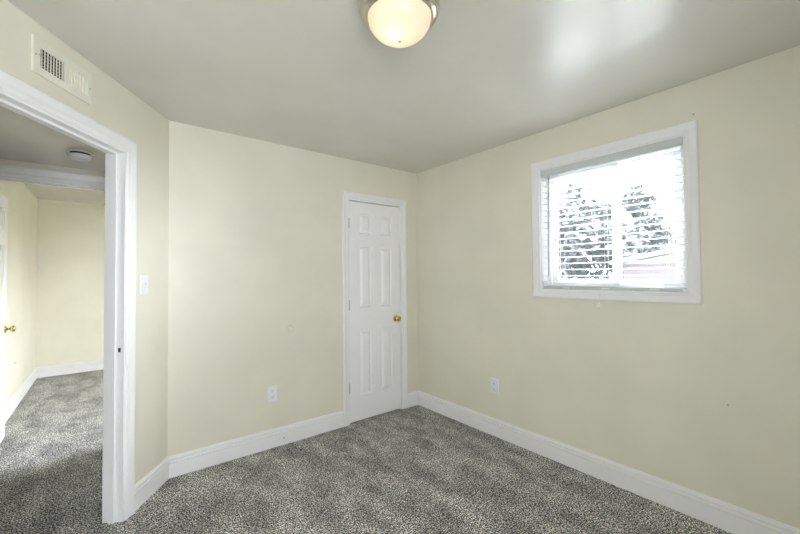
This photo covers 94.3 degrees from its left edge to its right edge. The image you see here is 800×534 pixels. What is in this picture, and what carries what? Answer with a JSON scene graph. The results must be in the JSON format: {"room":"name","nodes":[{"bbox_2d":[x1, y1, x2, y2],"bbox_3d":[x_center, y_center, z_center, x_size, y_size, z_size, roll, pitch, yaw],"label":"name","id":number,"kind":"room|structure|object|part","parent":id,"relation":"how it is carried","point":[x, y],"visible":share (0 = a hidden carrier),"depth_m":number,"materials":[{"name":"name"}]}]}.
{"room":"empty bedroom","nodes":[
{"label":"empty bedroom","id":0,"kind":"room"},
{"bbox_2d":[0,181,37,404],"bbox_3d":[-4.046,0.255,3.810,0.120,2.440,3.315,1,-2,-38],"label":"wall","id":1,"kind":"structure","parent":0,"point":[22,203],"depth_m":4.12,"materials":[{"name":"beige paint"}]},
{"bbox_2d":[0,193,15,442],"bbox_3d":[-3.134,0.419,2.893,0.110,2.030,0.746,1,-2,-38],"label":"door","id":2,"kind":"structure","parent":1,"relation":"in","point":[3,200],"depth_m":3.09,"materials":[{"name":"white paint"}]},
{"bbox_3d":[-3.307,0.525,3.153,0.057,0.055,0.055,1,-2,-38],"label":"knob","id":3,"kind":"part","parent":2,"relation":"part of","materials":[{"name":"gold metal"}]},
{"bbox_2d":[5,368,36,422],"bbox_3d":[-3.974,1.403,3.819,0.019,0.145,3.140,1,-2,-38],"label":"baseboard","id":4,"kind":"structure","parent":1,"relation":"attached to","point":[18,396],"depth_m":4.04,"materials":[{"name":"white paint"}]},
{"bbox_2d":[0,106,104,171],"bbox_3d":[-1.891,-0.912,1.736,1.100,0.268,2.450,1,-2,-38],"label":"ceiling","id":5,"kind":"structure","parent":0,"point":[23,139],"depth_m":2.33,"materials":[{"name":"paint"}]},
{"bbox_2d":[65,149,93,161],"bbox_3d":[-2.122,-0.737,2.460,0.148,0.048,0.148,1,-2,-38],"label":"smoke detector","id":6,"kind":"object","parent":5,"relation":"attached to","point":[75,154],"visible":1,"depth_m":2.42,"materials":[{"name":"white plastic"}]},
{"bbox_2d":[0,159,104,176],"bbox_3d":[-1.760,0.229,3.430,3.670,2.440,0.115,1,-2,-38],"label":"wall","id":7,"kind":"structure","parent":0,"point":[2,161],"depth_m":2.74,"materials":[{"name":"beige paint"}]},
{"bbox_2d":[0,164,104,191],"bbox_3d":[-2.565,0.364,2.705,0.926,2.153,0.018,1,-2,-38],"label":"trim","id":8,"kind":"structure","parent":7,"relation":"attached to","point":[5,170],"depth_m":2.73,"materials":[{"name":"white paint"}]},
{"bbox_2d":[36,199,104,366],"bbox_3d":[-3.749,0.302,6.123,3.453,2.440,0.150,1,-2,-38],"label":"wall","id":9,"kind":"structure","parent":0,"point":[70,235],"depth_m":5.28,"materials":[{"name":"beige paint"}]},
{"bbox_2d":[36,360,102,377],"bbox_3d":[-3.641,1.448,6.070,3.333,0.145,0.019,1,-2,-38],"label":"baseboard","id":10,"kind":"structure","parent":9,"relation":"attached to","point":[53,370],"depth_m":5.25,"materials":[{"name":"white paint"}]},
{"bbox_2d":[0,0,168,483],"bbox_3d":[-1.576,0.188,1.560,0.101,2.440,2.068,0,-1,-3],"label":"wall","id":11,"kind":"structure","parent":0,"point":[113,106],"depth_m":2.27,"materials":[{"name":"beige paint"}]},
{"bbox_2d":[31,34,91,104],"bbox_3d":[-1.530,-0.887,1.696,0.019,0.152,0.314,0,-1,-3],"label":"air vent","id":12,"kind":"object","parent":11,"relation":"in","point":[77,82],"visible":1,"depth_m":1.67,"materials":[{"name":"white metal"}]},
{"bbox_2d":[0,90,126,523],"bbox_3d":[-1.582,0.371,1.687,0.109,2.079,0.817,0,-1,-3],"label":"trim","id":13,"kind":"structure","parent":11,"relation":"attached to","point":[115,157],"depth_m":2.07,"materials":[{"name":"white paint"}]},
{"bbox_2d":[0,69,136,520],"bbox_3d":[-1.523,0.335,1.691,0.018,2.150,0.959,0,-1,-3],"label":"trim","id":14,"kind":"structure","parent":11,"relation":"attached to","point":[9,84],"depth_m":2.11,"materials":[{"name":"white paint"}]},
{"bbox_2d":[116,344,121,354],"bbox_3d":[-1.574,0.464,2.081,0.032,0.058,0.002,0,-1,-3],"label":"strike plate","id":15,"kind":"object","parent":11,"relation":"attached to","point":[118,347],"visible":1,"depth_m":2.08,"materials":[{"name":"white metal"}]},
{"bbox_2d":[140,275,148,294],"bbox_3d":[-1.559,0.107,2.271,0.017,0.120,0.080,0,-1,-3],"label":"light switch","id":16,"kind":"object","parent":11,"relation":"attached to","point":[143,278],"visible":1,"depth_m":2.26,"materials":[{"name":"white plastic"}]},
{"bbox_2d":[135,457,168,510],"bbox_3d":[-1.554,1.352,2.330,0.019,0.145,0.362,0,-1,-3],"label":"baseboard","id":17,"kind":"structure","parent":11,"relation":"attached to","point":[150,483],"depth_m":2.31,"materials":[{"name":"white paint"}]},
{"bbox_2d":[167,121,417,456],"bbox_3d":[-0.735,0.218,3.277,2.251,2.440,0.115,1,-2,-38],"label":"wall","id":18,"kind":"structure","parent":0,"point":[234,294],"depth_m":2.90,"materials":[{"name":"beige paint"}]},
{"bbox_2d":[168,410,343,478],"bbox_3d":[-1.037,1.360,2.922,1.354,0.145,0.019,1,-2,-38],"label":"baseboard","id":19,"kind":"structure","parent":18,"relation":"attached to","point":[211,455],"depth_m":2.83,"materials":[{"name":"white paint"}]},
{"bbox_2d":[267,385,277,402],"bbox_3d":[-1.015,1.009,2.954,0.084,0.128,0.010,1,-2,-38],"label":"wall outlet","id":20,"kind":"object","parent":18,"relation":"attached to","point":[272,391],"visible":1,"depth_m":2.95,"materials":[{"name":"white plastic"}]},
{"bbox_2d":[286,325,293,332],"bbox_3d":[-0.905,0.511,3.057,0.066,0.066,0.008,1,-2,-38],"label":"bumper cover","id":21,"kind":"object","parent":18,"relation":"attached to","point":[290,328],"visible":1,"depth_m":3.06,"materials":[{"name":"beige paint"}]},
{"bbox_2d":[348,201,400,422],"bbox_3d":[-0.227,0.411,3.586,0.606,2.039,0.100,1,-2,-38],"label":"door","id":22,"kind":"structure","parent":18,"relation":"in","point":[374,230],"depth_m":3.59,"materials":[{"name":"white paint"}]},
{"bbox_2d":[342,191,407,426],"bbox_3d":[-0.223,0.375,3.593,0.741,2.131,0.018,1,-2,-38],"label":"trim","id":23,"kind":"structure","parent":18,"relation":"attached to","point":[345,195],"depth_m":3.41,"materials":[{"name":"white paint"}]},
{"bbox_2d":[408,391,417,407],"bbox_3d":[0.137,1.371,3.849,0.157,0.145,0.019,1,-2,-38],"label":"baseboard","id":24,"kind":"structure","parent":18,"relation":"attached to","point":[412,396],"depth_m":3.84,"materials":[{"name":"white paint"}]},
{"bbox_2d":[0,370,731,533],"bbox_3d":[-1.100,1.483,2.435,4.150,0.120,9.200,1,-2,-38],"label":"floor","id":25,"kind":"structure","parent":0,"point":[417,469],"depth_m":2.40,"materials":[{"name":"grey carpet"}]},
{"bbox_2d":[7,0,799,204],"bbox_3d":[-1.121,-1.091,2.490,4.150,0.150,9.200,1,-2,-38],"label":"ceiling","id":26,"kind":"structure","parent":0,"point":[310,75],"depth_m":1.87,"materials":[{"name":"paint"}]},
{"bbox_2d":[359,0,439,47],"bbox_3d":[-0.002,-0.955,1.430,0.312,0.185,0.312,1,-2,-38],"label":"ceiling light","id":27,"kind":"object","parent":26,"relation":"attached to","point":[395,23],"visible":1,"depth_m":1.37,"materials":[{"name":"white glass"}]},
{"bbox_2d":[416,45,799,528],"bbox_3d":[0.459,0.217,3.702,0.150,2.440,9.200,1,-2,-38],"label":"wall","id":28,"kind":"structure","parent":0,"point":[646,387],"depth_m":2.22,"materials":[{"name":"beige paint"}]},
{"bbox_2d":[490,377,498,394],"bbox_3d":[0.797,1.007,3.135,0.010,0.128,0.084,1,-2,-38],"label":"wall outlet","id":29,"kind":"object","parent":28,"relation":"attached to","point":[494,382],"visible":1,"depth_m":3.13,"materials":[{"name":"white plastic"}]},
{"bbox_2d":[418,390,799,533],"bbox_3d":[1.301,1.333,2.487,0.019,0.145,3.600,1,-2,-38],"label":"baseboard","id":30,"kind":"structure","parent":28,"relation":"attached to","point":[733,519],"depth_m":2.34,"materials":[{"name":"white paint"}]},
{"bbox_2d":[540,135,687,292],"bbox_3d":[1.405,-0.288,2.509,0.148,0.914,0.904,1,-2,-38],"label":"window","id":31,"kind":"structure","parent":28,"relation":"in","point":[552,279],"depth_m":2.48,"materials":[{"name":"white paint"}]},
{"bbox_3d":[1.314,-0.286,2.659,0.023,0.834,0.479,1,-2,-38],"label":"sash","id":32,"kind":"part","parent":31,"relation":"part of","materials":[{"name":"white plastic"}]},
{"bbox_2d":[540,136,685,306],"bbox_3d":[1.359,-0.236,2.470,0.090,1.006,0.886,1,-2,-38],"label":"window blind","id":33,"kind":"object","parent":31,"relation":"attached to","point":[677,142],"visible":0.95,"depth_m":2.42,"materials":[{"name":"white plastic"}]},
{"bbox_3d":[1.168,-0.272,2.742,0.053,0.842,0.002,1,-2,-38],"label":"ladder cord","id":34,"kind":"part","parent":33,"relation":"part of","materials":[{"name":"white fabric"}]},
{"bbox_3d":[1.376,-0.279,2.479,0.053,0.842,0.002,1,-2,-38],"label":"ladder cord","id":35,"kind":"part","parent":33,"relation":"part of","materials":[{"name":"white fabric"}]},
{"bbox_3d":[1.375,0.143,2.473,0.052,0.022,0.870,1,-2,-38],"label":"rail","id":36,"kind":"part","parent":33,"relation":"part of","materials":[{"name":"white plastic"}]},
{"bbox_3d":[1.589,-0.286,2.209,0.053,0.842,0.002,1,-2,-38],"label":"ladder cord","id":37,"kind":"part","parent":33,"relation":"part of","materials":[{"name":"white fabric"}]},
{"bbox_3d":[1.578,-0.294,2.372,0.023,0.834,0.399,1,-2,-38],"label":"sash","id":38,"kind":"part","parent":31,"relation":"part of","materials":[{"name":"white plastic"}]},
{"bbox_2d":[531,120,701,304],"bbox_3d":[1.339,-0.295,2.457,0.018,1.025,1.028,1,-2,-38],"label":"trim","id":39,"kind":"structure","parent":28,"relation":"attached to","point":[689,130],"depth_m":2.22,"materials":[{"name":"white paint"}]},
{"label":"outside","id":40,"kind":"structure","parent":0,"visible":0},
{"bbox_3d":[17.780,2.622,30.511,59.400,0.300,80.000,1,-2,-38],"label":"ground","id":41,"kind":"structure","parent":40,"visible":0},
{"bbox_2d":[559,270,575,278],"bbox_3d":[3.950,0.956,10.214,2.030,2.514,2.122,1,-2,-38],"label":"shrub","id":42,"kind":"object","parent":41,"relation":"on","point":[564,277],"visible":0.02,"depth_m":10.12,"materials":[{"name":"grey plant"}]},
{"bbox_2d":[557,175,653,278],"bbox_3d":[7.407,-0.988,15.658,4.686,6.454,5.523,1,-2,-42],"label":"tree","id":43,"kind":"object","parent":41,"relation":"on","point":[592,200],"visible":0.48,"depth_m":14.38,"materials":[{"name":"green plant"}]},
{"bbox_2d":[605,221,675,278],"bbox_3d":[14.652,-0.218,21.948,5.195,5.067,5.249,1,-2,-38],"label":"shrub","id":44,"kind":"object","parent":41,"relation":"on","point":[670,240],"visible":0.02,"depth_m":20.43,"materials":[{"name":"grey plant"}]},
{"bbox_2d":[609,247,676,278],"bbox_3d":[9.393,0.601,8.359,4.450,2.930,6.950,1,-2,-38],"label":"garden shed","id":45,"kind":"object","parent":41,"relation":"on","point":[670,256],"visible":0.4,"depth_m":9.15,"materials":[{"name":"grey"}]},
{"bbox_2d":[612,177,675,278],"bbox_3d":[11.537,-1.131,18.551,3.387,6.798,3.358,0,-1,-12],"label":"tree","id":46,"kind":"object","parent":41,"relation":"on","point":[634,186],"visible":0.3,"depth_m":17.73,"materials":[{"name":"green plant"}]},
{"bbox_2d":[654,227,675,251],"bbox_3d":[11.105,0.022,13.953,3.014,4.303,2.892,-1,-1,21],"label":"shrub","id":47,"kind":"object","parent":41,"relation":"on","point":[674,239],"visible":0.02,"depth_m":14.06,"materials":[{"name":"grey plant"}]}
]}

